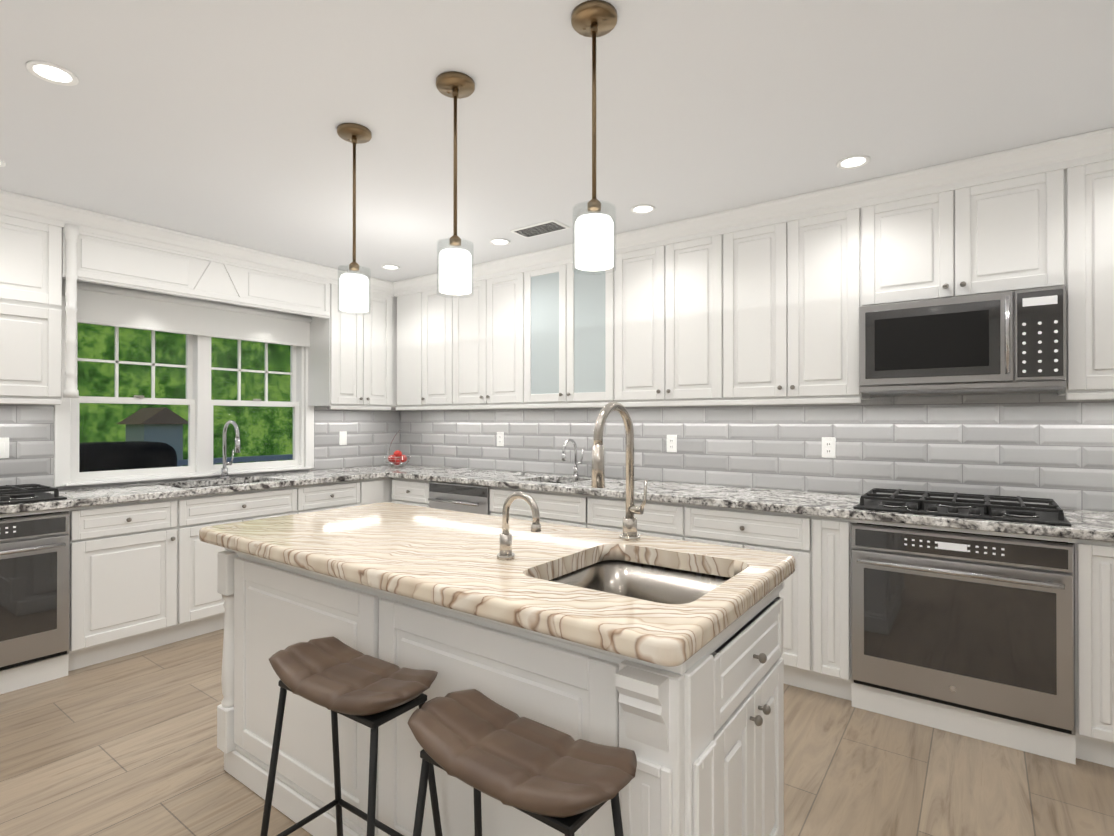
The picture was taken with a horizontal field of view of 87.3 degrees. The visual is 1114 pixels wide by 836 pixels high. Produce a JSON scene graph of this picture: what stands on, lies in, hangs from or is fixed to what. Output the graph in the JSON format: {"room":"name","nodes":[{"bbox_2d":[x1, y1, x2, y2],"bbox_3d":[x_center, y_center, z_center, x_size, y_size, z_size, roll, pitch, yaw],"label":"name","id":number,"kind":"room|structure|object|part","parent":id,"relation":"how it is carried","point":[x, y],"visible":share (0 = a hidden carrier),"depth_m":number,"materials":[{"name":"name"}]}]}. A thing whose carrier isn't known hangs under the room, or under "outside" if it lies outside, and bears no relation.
{"room":"kitchen","nodes":[
{"label":"kitchen","id":0,"kind":"room"},
{"bbox_2d":[62,278,307,466],"bbox_3d":[-3.192,0.087,3.284,0.150,2.500,5.580,0,0,36],"label":"wall","id":1,"kind":"structure","parent":0,"point":[64,288],"depth_m":4.17,"materials":[{"name":"white paint"}]},
{"bbox_2d":[0,283,67,402],"bbox_3d":[-3.105,-0.392,2.985,0.318,0.575,0.836,0,0,36],"label":"upper cabinet","id":2,"kind":"object","parent":1,"relation":"attached to","point":[30,317],"depth_m":3.13,"materials":[{"name":"white paint"}]},
{"bbox_2d":[0,191,67,290],"bbox_3d":[-3.001,-0.885,3.131,0.318,0.553,0.479,0,0,36],"label":"upper cabinet","id":3,"kind":"object","parent":1,"relation":"attached to","point":[33,232],"depth_m":3.12,"materials":[{"name":"white paint"}]},
{"bbox_2d":[54,296,313,486],"bbox_3d":[-2.523,-0.158,4.152,0.185,1.136,1.662,0,0,36],"label":"window unit","id":4,"kind":"structure","parent":1,"relation":"in","point":[199,402],"depth_m":4.10,"materials":[{"name":"white wood"}]},
{"bbox_2d":[76,282,311,346],"bbox_3d":[-2.448,-0.696,4.100,0.045,0.242,1.550,0,0,36],"label":"roller blind","id":5,"kind":"object","parent":4,"relation":"attached to","point":[110,306],"visible":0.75,"depth_m":3.99,"materials":[{"name":"white fabric"}]},
{"bbox_2d":[0,404,399,489],"bbox_3d":[-2.492,0.163,4.110,0.011,0.550,3.420,0,0,36],"label":"backsplash","id":6,"kind":"structure","parent":1,"relation":"attached to","point":[29,428],"depth_m":4.79,"materials":[{"name":"tile"}]},
{"bbox_2d":[0,437,8,457],"bbox_3d":[-3.101,0.167,3.254,0.008,0.116,0.072,0,0,36],"label":"electrical outlet plate","id":7,"kind":"object","parent":6,"relation":"attached to","point":[4,442],"depth_m":3.27,"materials":[{"name":"white plastic"}]},
{"bbox_2d":[339,431,346,444],"bbox_3d":[-1.832,0.173,5.003,0.008,0.116,0.072,0,0,36],"label":"electrical outlet plate","id":8,"kind":"object","parent":6,"relation":"attached to","point":[342,434],"depth_m":5.00,"materials":[{"name":"white plastic"}]},
{"bbox_2d":[304,267,387,406],"bbox_3d":[-1.721,-0.626,4.894,0.318,1.058,0.590,0,0,36],"label":"upper cabinet","id":9,"kind":"object","parent":1,"relation":"attached to","point":[348,353],"depth_m":4.69,"materials":[{"name":"white paint"}]},
{"bbox_2d":[0,629,1113,835],"bbox_3d":[-0.454,1.390,1.306,6.900,0.120,5.900,0,0,36],"label":"floor","id":10,"kind":"structure","parent":0,"point":[126,745],"depth_m":2.20,"materials":[{"name":"brown wood"}]},
{"bbox_2d":[32,495,195,677],"bbox_3d":[-2.600,0.901,3.431,0.608,0.874,0.569,0,0,36],"label":"base cabinet","id":11,"kind":"object","parent":10,"relation":"on","point":[132,566],"depth_m":3.24,"materials":[{"name":"white paint"}]},
{"bbox_2d":[0,512,69,670],"bbox_3d":[-2.939,0.850,2.848,0.648,0.727,0.767,0,0,36],"label":"wall oven","id":12,"kind":"object","parent":11,"relation":"in","point":[34,587],"visible":0.98,"depth_m":2.89,"materials":[{"name":"silver metal"}]},
{"bbox_2d":[0,464,423,514],"bbox_3d":[-2.227,0.445,3.921,0.638,0.039,3.428,0,0,36],"label":"countertop","id":13,"kind":"structure","parent":11,"relation":"on","point":[128,493],"depth_m":3.60,"materials":[{"name":"grey stone"}]},
{"bbox_2d":[0,484,66,504],"bbox_3d":[-2.971,0.392,2.872,0.520,0.056,0.760,0,0,36],"label":"gas cooktop","id":14,"kind":"object","parent":13,"relation":"in","point":[16,494],"visible":1,"depth_m":2.99,"materials":[{"name":"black metal"}]},
{"bbox_2d":[220,420,239,477],"bbox_3d":[-2.282,0.220,4.115,0.237,0.412,0.095,0,0,36],"label":"faucet","id":15,"kind":"object","parent":13,"relation":"on","point":[224,471],"depth_m":4.13,"materials":[{"name":"silver metal"}]},
{"bbox_2d":[184,479,283,530],"bbox_3d":[-2.219,0.561,3.891,0.473,0.217,0.712,0,0,36],"label":"sink","id":16,"kind":"object","parent":13,"relation":"in","point":[237,506],"depth_m":3.73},
{"bbox_2d":[383,429,409,467],"bbox_3d":[-1.390,0.259,5.077,0.230,0.336,0.230,0,0,36],"label":"fruit bowl","id":17,"kind":"object","parent":13,"relation":"on","point":[397,458],"visible":1,"depth_m":5.04,"materials":[{"name":"silver metal"}]},
{"bbox_2d":[284,479,363,515],"bbox_3d":[-1.905,0.904,4.389,0.608,0.874,0.574,0,0,36],"label":"base cabinet","id":18,"kind":"object","parent":10,"relation":"on","point":[321,496],"depth_m":4.19,"materials":[{"name":"white paint"}]},
{"bbox_2d":[260,636,442,835],"bbox_3d":[-0.520,0.975,1.472,0.500,0.712,0.307,0,0,36],"label":"stool","id":19,"kind":"object","parent":10,"relation":"on","point":[334,675],"visible":1,"depth_m":1.45,"materials":[{"name":"brown leather"}]},
{"bbox_2d":[364,479,387,504],"bbox_3d":[-1.692,0.905,4.683,0.608,0.874,0.280,0,0,36],"label":"base cabinet","id":20,"kind":"object","parent":10,"relation":"on","point":[375,490],"depth_m":4.55,"materials":[{"name":"white paint"}]},
{"bbox_2d":[388,479,467,506],"bbox_3d":[-0.956,0.905,4.740,0.445,0.874,0.608,0,0,36],"label":"base cabinet","id":21,"kind":"object","parent":10,"relation":"on","point":[415,492],"depth_m":4.50,"materials":[{"name":"white paint"}]},
{"bbox_2d":[428,481,490,514],"bbox_3d":[-0.583,0.906,4.366,0.592,0.866,0.560,0,0,36],"label":"dishwasher","id":22,"kind":"object","parent":10,"relation":"on","point":[468,498],"visible":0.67,"depth_m":4.16,"materials":[{"name":"silver metal"}]},
{"bbox_2d":[217,550,791,835],"bbox_3d":[-0.301,0.894,1.925,1.898,0.877,0.789,0,0,36],"label":"kitchen island","id":23,"kind":"object","parent":10,"relation":"on","point":[706,739],"depth_m":1.50,"materials":[{"name":"white paint"}]},
{"bbox_2d":[199,502,794,673],"bbox_3d":[-0.311,0.428,1.941,1.910,0.052,0.850,0,0,36],"label":"island countertop","id":24,"kind":"structure","parent":23,"relation":"on","point":[441,559],"depth_m":1.61,"materials":[{"name":"beige stone"}]},
{"bbox_2d":[491,492,542,561],"bbox_3d":[-0.107,0.304,1.645,0.149,0.195,0.050,0,0,36],"label":"faucet","id":25,"kind":"object","parent":24,"relation":"on","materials":[{"name":"silver metal"}]},
{"bbox_2d":[591,402,647,541],"bbox_3d":[0.201,0.175,1.863,0.099,0.454,0.256,0,0,36],"label":"faucet","id":26,"kind":"object","parent":24,"relation":"on","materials":[{"name":"silver metal"}]},
{"bbox_2d":[539,554,738,605],"bbox_3d":[0.218,0.550,1.563,0.536,0.217,0.546,0,0,36],"label":"sink","id":27,"kind":"object","parent":24,"relation":"in","point":[673,583],"depth_m":1.79,"materials":[{"name":"silver metal"}]},
{"bbox_2d":[408,689,636,835],"bbox_3d":[-0.080,0.974,1.141,0.500,0.712,0.303,0,0,36],"label":"stool","id":28,"kind":"object","parent":10,"relation":"on","point":[479,742],"visible":1,"depth_m":1.10,"materials":[{"name":"brown leather"}]},
{"bbox_2d":[576,495,695,541],"bbox_3d":[0.612,0.901,3.602,0.758,0.874,0.608,0,0,36],"label":"base cabinet","id":29,"kind":"object","parent":10,"relation":"on","point":[664,520],"depth_m":3.32,"materials":[{"name":"white paint"}]},
{"bbox_2d":[696,507,847,694],"bbox_3d":[1.123,0.900,3.232,0.760,0.874,0.608,0,0,36],"label":"base cabinet","id":30,"kind":"object","parent":10,"relation":"on","point":[815,597],"depth_m":2.81,"materials":[{"name":"white paint"}]},
{"bbox_2d":[388,467,1113,542],"bbox_3d":[0.887,0.443,3.386,5.028,0.039,0.638,0,0,36],"label":"countertop","id":31,"kind":"structure","parent":30,"relation":"on","point":[1094,526],"depth_m":3.07,"materials":[{"name":"grey stone"}]},
{"bbox_2d":[512,479,575,518],"bbox_3d":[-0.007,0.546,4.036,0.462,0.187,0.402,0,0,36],"label":"base cabinet","id":32,"kind":"object","parent":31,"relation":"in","point":[548,503],"depth_m":3.73,"materials":[{"name":"white wood"}]},
{"bbox_2d":[562,439,582,476],"bbox_3d":[0.112,0.286,4.166,0.088,0.280,0.188,0,0,36],"label":"faucet","id":33,"kind":"object","parent":31,"relation":"on","point":[576,463],"depth_m":4.21,"materials":[{"name":"silver metal"}]},
{"bbox_2d":[853,488,1071,525],"bbox_3d":[1.829,0.392,2.686,0.760,0.056,0.520,0,0,36],"label":"gas cooktop","id":34,"kind":"object","parent":31,"relation":"in","point":[986,508],"visible":1,"depth_m":2.58,"materials":[{"name":"black metal"}]},
{"bbox_2d":[1088,543,1113,767],"bbox_3d":[2.596,0.896,2.163,0.824,0.874,0.608,0,0,36],"label":"base cabinet","id":35,"kind":"object","parent":10,"relation":"on","point":[1100,555],"depth_m":2.19,"materials":[{"name":"white paint"}]},
{"bbox_2d":[0,0,1113,281],"bbox_3d":[-0.454,-1.230,1.315,6.900,0.120,5.900,0,0,36],"label":"ceiling","id":36,"kind":"structure","parent":0,"point":[218,120],"depth_m":2.19,"materials":[{"name":"white paint"}]},
{"bbox_2d":[0,160,5,166],"bbox_3d":[-2.575,-1.160,2.631,0.131,0.008,0.131,0,0,21],"label":"recessed light","id":37,"kind":"object","parent":36,"relation":"in","point":[2,164],"depth_m":2.67,"materials":[{"name":"white"}]},
{"bbox_2d":[26,61,78,85],"bbox_3d":[-1.705,-1.162,1.975,0.131,0.008,0.131,0,0,-9],"label":"recessed light","id":38,"kind":"object","parent":36,"relation":"in","point":[52,73],"depth_m":1.97,"materials":[{"name":"white"}]},
{"bbox_2d":[337,123,371,314],"bbox_3d":[-0.823,-0.796,2.372,0.134,0.737,0.134,0,0,36],"label":"pendant light","id":39,"kind":"object","parent":36,"relation":"hanging from","point":[354,294],"visible":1,"depth_m":2.34,"materials":[{"name":"white glass"}]},
{"bbox_2d":[382,265,399,269],"bbox_3d":[-1.273,-1.154,4.478,0.131,0.008,0.131,0,0,21],"label":"recessed light","id":40,"kind":"object","parent":36,"relation":"in","point":[389,267],"depth_m":4.49,"materials":[{"name":"white"}]},
{"bbox_2d":[436,71,474,297],"bbox_3d":[-0.353,-0.798,2.031,0.134,0.737,0.134,0,0,36],"label":"pendant light","id":41,"kind":"object","parent":36,"relation":"hanging from","point":[455,266],"visible":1,"depth_m":2.00,"materials":[{"name":"white glass"}]},
{"bbox_2d":[489,238,509,245],"bbox_3d":[-0.376,-1.156,3.840,0.131,0.008,0.131,0,0,21],"label":"recessed light","id":42,"kind":"object","parent":36,"relation":"in","point":[498,241],"depth_m":3.83,"materials":[{"name":"white"}]},
{"bbox_2d":[510,219,569,237],"bbox_3d":[-0.106,-1.157,3.583,0.340,0.009,0.170,0,0,36],"label":"ceiling vent","id":43,"kind":"object","parent":36,"relation":"in","point":[542,228],"visible":1,"depth_m":3.57,"materials":[{"name":"white metal"}]},
{"bbox_2d":[571,0,616,274],"bbox_3d":[0.108,-0.799,1.696,0.134,0.737,0.134,0,0,36],"label":"pendant light","id":44,"kind":"object","parent":36,"relation":"hanging from","point":[594,235],"visible":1,"depth_m":1.67,"materials":[{"name":"white glass"}]},
{"bbox_2d":[631,204,654,213],"bbox_3d":[0.477,-1.158,3.246,0.131,0.008,0.131,0,0,21],"label":"recessed light","id":45,"kind":"object","parent":36,"relation":"in","point":[644,208],"depth_m":3.25,"materials":[{"name":"white"}]},
{"bbox_2d":[837,155,869,168],"bbox_3d":[1.345,-1.160,2.654,0.131,0.008,0.131,0,0,21],"label":"recessed light","id":46,"kind":"object","parent":36,"relation":"in","point":[855,161],"depth_m":2.65,"materials":[{"name":"white"}]},
{"bbox_2d":[851,523,1074,734],"bbox_3d":[1.806,0.850,2.653,0.772,0.727,0.648,0,0,36],"label":"wall oven","id":47,"kind":"object","parent":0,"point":[981,623],"visible":1,"depth_m":2.41,"materials":[{"name":"silver metal"}]},
{"bbox_2d":[870,391,1057,396],"bbox_3d":[1.234,0.088,3.638,6.900,2.500,0.150,0,0,36],"label":"wall","id":48,"kind":"structure","parent":0,"point":[1031,392],"depth_m":2.94,"materials":[{"name":"white paint"}]},
{"bbox_2d":[388,275,431,409],"bbox_3d":[-1.179,-0.626,5.037,0.432,1.058,0.396,0,0,36],"label":"upper cabinet","id":49,"kind":"object","parent":48,"relation":"attached to","point":[407,298],"depth_m":4.94,"materials":[{"name":"white paint"}]},
{"bbox_3d":[-0.193,-0.620,2.462,5.647,1.088,3.407,0,0,36],"label":"crown moulding mounted","id":50,"kind":"part","parent":49,"relation":"part of","materials":[{"name":"white paint"}]},
{"bbox_2d":[428,273,455,406],"bbox_3d":[-0.860,-0.627,4.854,0.423,1.058,0.318,0,0,36],"label":"upper cabinet","id":51,"kind":"object","parent":48,"relation":"attached to","point":[441,309],"depth_m":4.71,"materials":[{"name":"white paint"}]},
{"bbox_2d":[456,255,531,406],"bbox_3d":[-0.445,-0.628,4.553,0.857,1.058,0.318,0,0,36],"label":"upper cabinet","id":52,"kind":"object","parent":48,"relation":"attached to","point":[494,323],"depth_m":4.36,"materials":[{"name":"white paint"}]},
{"bbox_2d":[532,235,635,406],"bbox_3d":[0.155,-0.629,4.118,0.876,1.058,0.318,0,0,36],"label":"upper cabinet","id":53,"kind":"object","parent":48,"relation":"attached to","point":[578,319],"depth_m":3.95,"materials":[{"name":"white paint"}]},
{"bbox_2d":[624,211,735,406],"bbox_3d":[0.750,-0.631,3.687,0.846,1.058,0.318,0,0,36],"label":"upper cabinet","id":54,"kind":"object","parent":48,"relation":"attached to","point":[680,278],"depth_m":3.49,"materials":[{"name":"white paint"}]},
{"bbox_2d":[400,393,1113,511],"bbox_3d":[0.814,0.162,3.841,5.679,0.550,0.011,0,0,36],"label":"backsplash","id":55,"kind":"structure","parent":48,"relation":"attached to","point":[1057,449],"depth_m":3.31,"materials":[{"name":"tile"}]},
{"bbox_2d":[497,432,503,445],"bbox_3d":[-0.463,0.172,4.755,0.072,0.116,0.008,0,0,36],"label":"electrical outlet plate","id":56,"kind":"object","parent":55,"relation":"attached to","point":[500,435],"depth_m":4.75,"materials":[{"name":"white plastic"}]},
{"bbox_2d":[667,435,676,451],"bbox_3d":[0.760,0.169,3.869,0.072,0.116,0.008,0,0,36],"label":"electrical outlet plate","id":57,"kind":"object","parent":55,"relation":"attached to","point":[671,439],"depth_m":3.86,"materials":[{"name":"white plastic"}]},
{"bbox_2d":[822,437,835,457],"bbox_3d":[1.537,0.167,3.305,0.072,0.116,0.008,0,0,36],"label":"electrical outlet plate","id":58,"kind":"object","parent":55,"relation":"attached to","point":[828,447],"depth_m":3.30,"materials":[{"name":"white plastic"}]},
{"bbox_2d":[736,179,875,402],"bbox_3d":[1.328,-0.632,3.267,0.835,1.058,0.318,0,0,36],"label":"upper cabinet","id":59,"kind":"object","parent":48,"relation":"attached to","point":[760,303],"depth_m":3.08,"materials":[{"name":"white paint"}]},
{"bbox_2d":[876,139,1071,304],"bbox_3d":[1.932,-0.857,2.830,0.780,0.612,0.318,0,0,36],"label":"upper cabinet","id":60,"kind":"object","parent":48,"relation":"attached to","point":[1002,221],"depth_m":2.65,"materials":[{"name":"white paint"}]},
{"bbox_2d":[859,286,1065,394],"bbox_3d":[1.890,-0.337,2.772,0.770,0.420,0.455,0,0,36],"label":"over-the-range microwave","id":61,"kind":"object","parent":60,"relation":"attached to","point":[1011,341],"visible":1,"depth_m":2.60,"materials":[{"name":"silver metal"}]},
{"bbox_2d":[1058,127,1113,398],"bbox_3d":[2.517,-0.635,2.405,0.794,1.058,0.318,0,0,36],"label":"upper cabinet","id":62,"kind":"object","parent":48,"relation":"attached to","point":[1090,302],"depth_m":2.43,"materials":[{"name":"white paint"}]},
{"label":"outside","id":63,"kind":"structure","parent":0,"visible":0},
{"bbox_3d":[-8.609,1.919,9.443,15.840,0.120,30.000,0,0,36],"label":"ground","id":64,"kind":"structure","parent":63,"visible":0},
{"bbox_2d":[117,407,187,465],"bbox_3d":[-10.257,0.807,14.873,1.500,2.140,1.150,0,0,36],"label":"shed","id":65,"kind":"object","parent":64,"relation":"on","point":[172,427],"depth_m":14.54,"materials":[{"name":"grey"}]},
{"bbox_2d":[77,323,292,465],"bbox_3d":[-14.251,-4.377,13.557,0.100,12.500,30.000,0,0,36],"label":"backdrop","id":66,"kind":"object","parent":64,"relation":"on","point":[249,448],"depth_m":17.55,"materials":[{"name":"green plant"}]},
{"bbox_3d":[-3.873,1.603,5.082,3.030,0.480,6.500,0,0,36],"label":"deck","id":67,"kind":"object","parent":64,"relation":"on","visible":0},
{"bbox_2d":[79,441,176,471],"bbox_3d":[-3.478,0.777,4.564,0.680,1.170,1.120,0,0,36],"label":"outdoor grill","id":68,"kind":"object","parent":67,"relation":"on","point":[128,463],"depth_m":4.41,"materials":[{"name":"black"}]},
{"bbox_2d":[177,454,292,466],"bbox_3d":[-5.008,0.926,5.929,0.100,0.880,6.535,0,0,36],"label":"deck railing","id":69,"kind":"object","parent":67,"relation":"on","point":[260,458],"depth_m":7.40,"materials":[{"name":"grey wood"}]}
]}

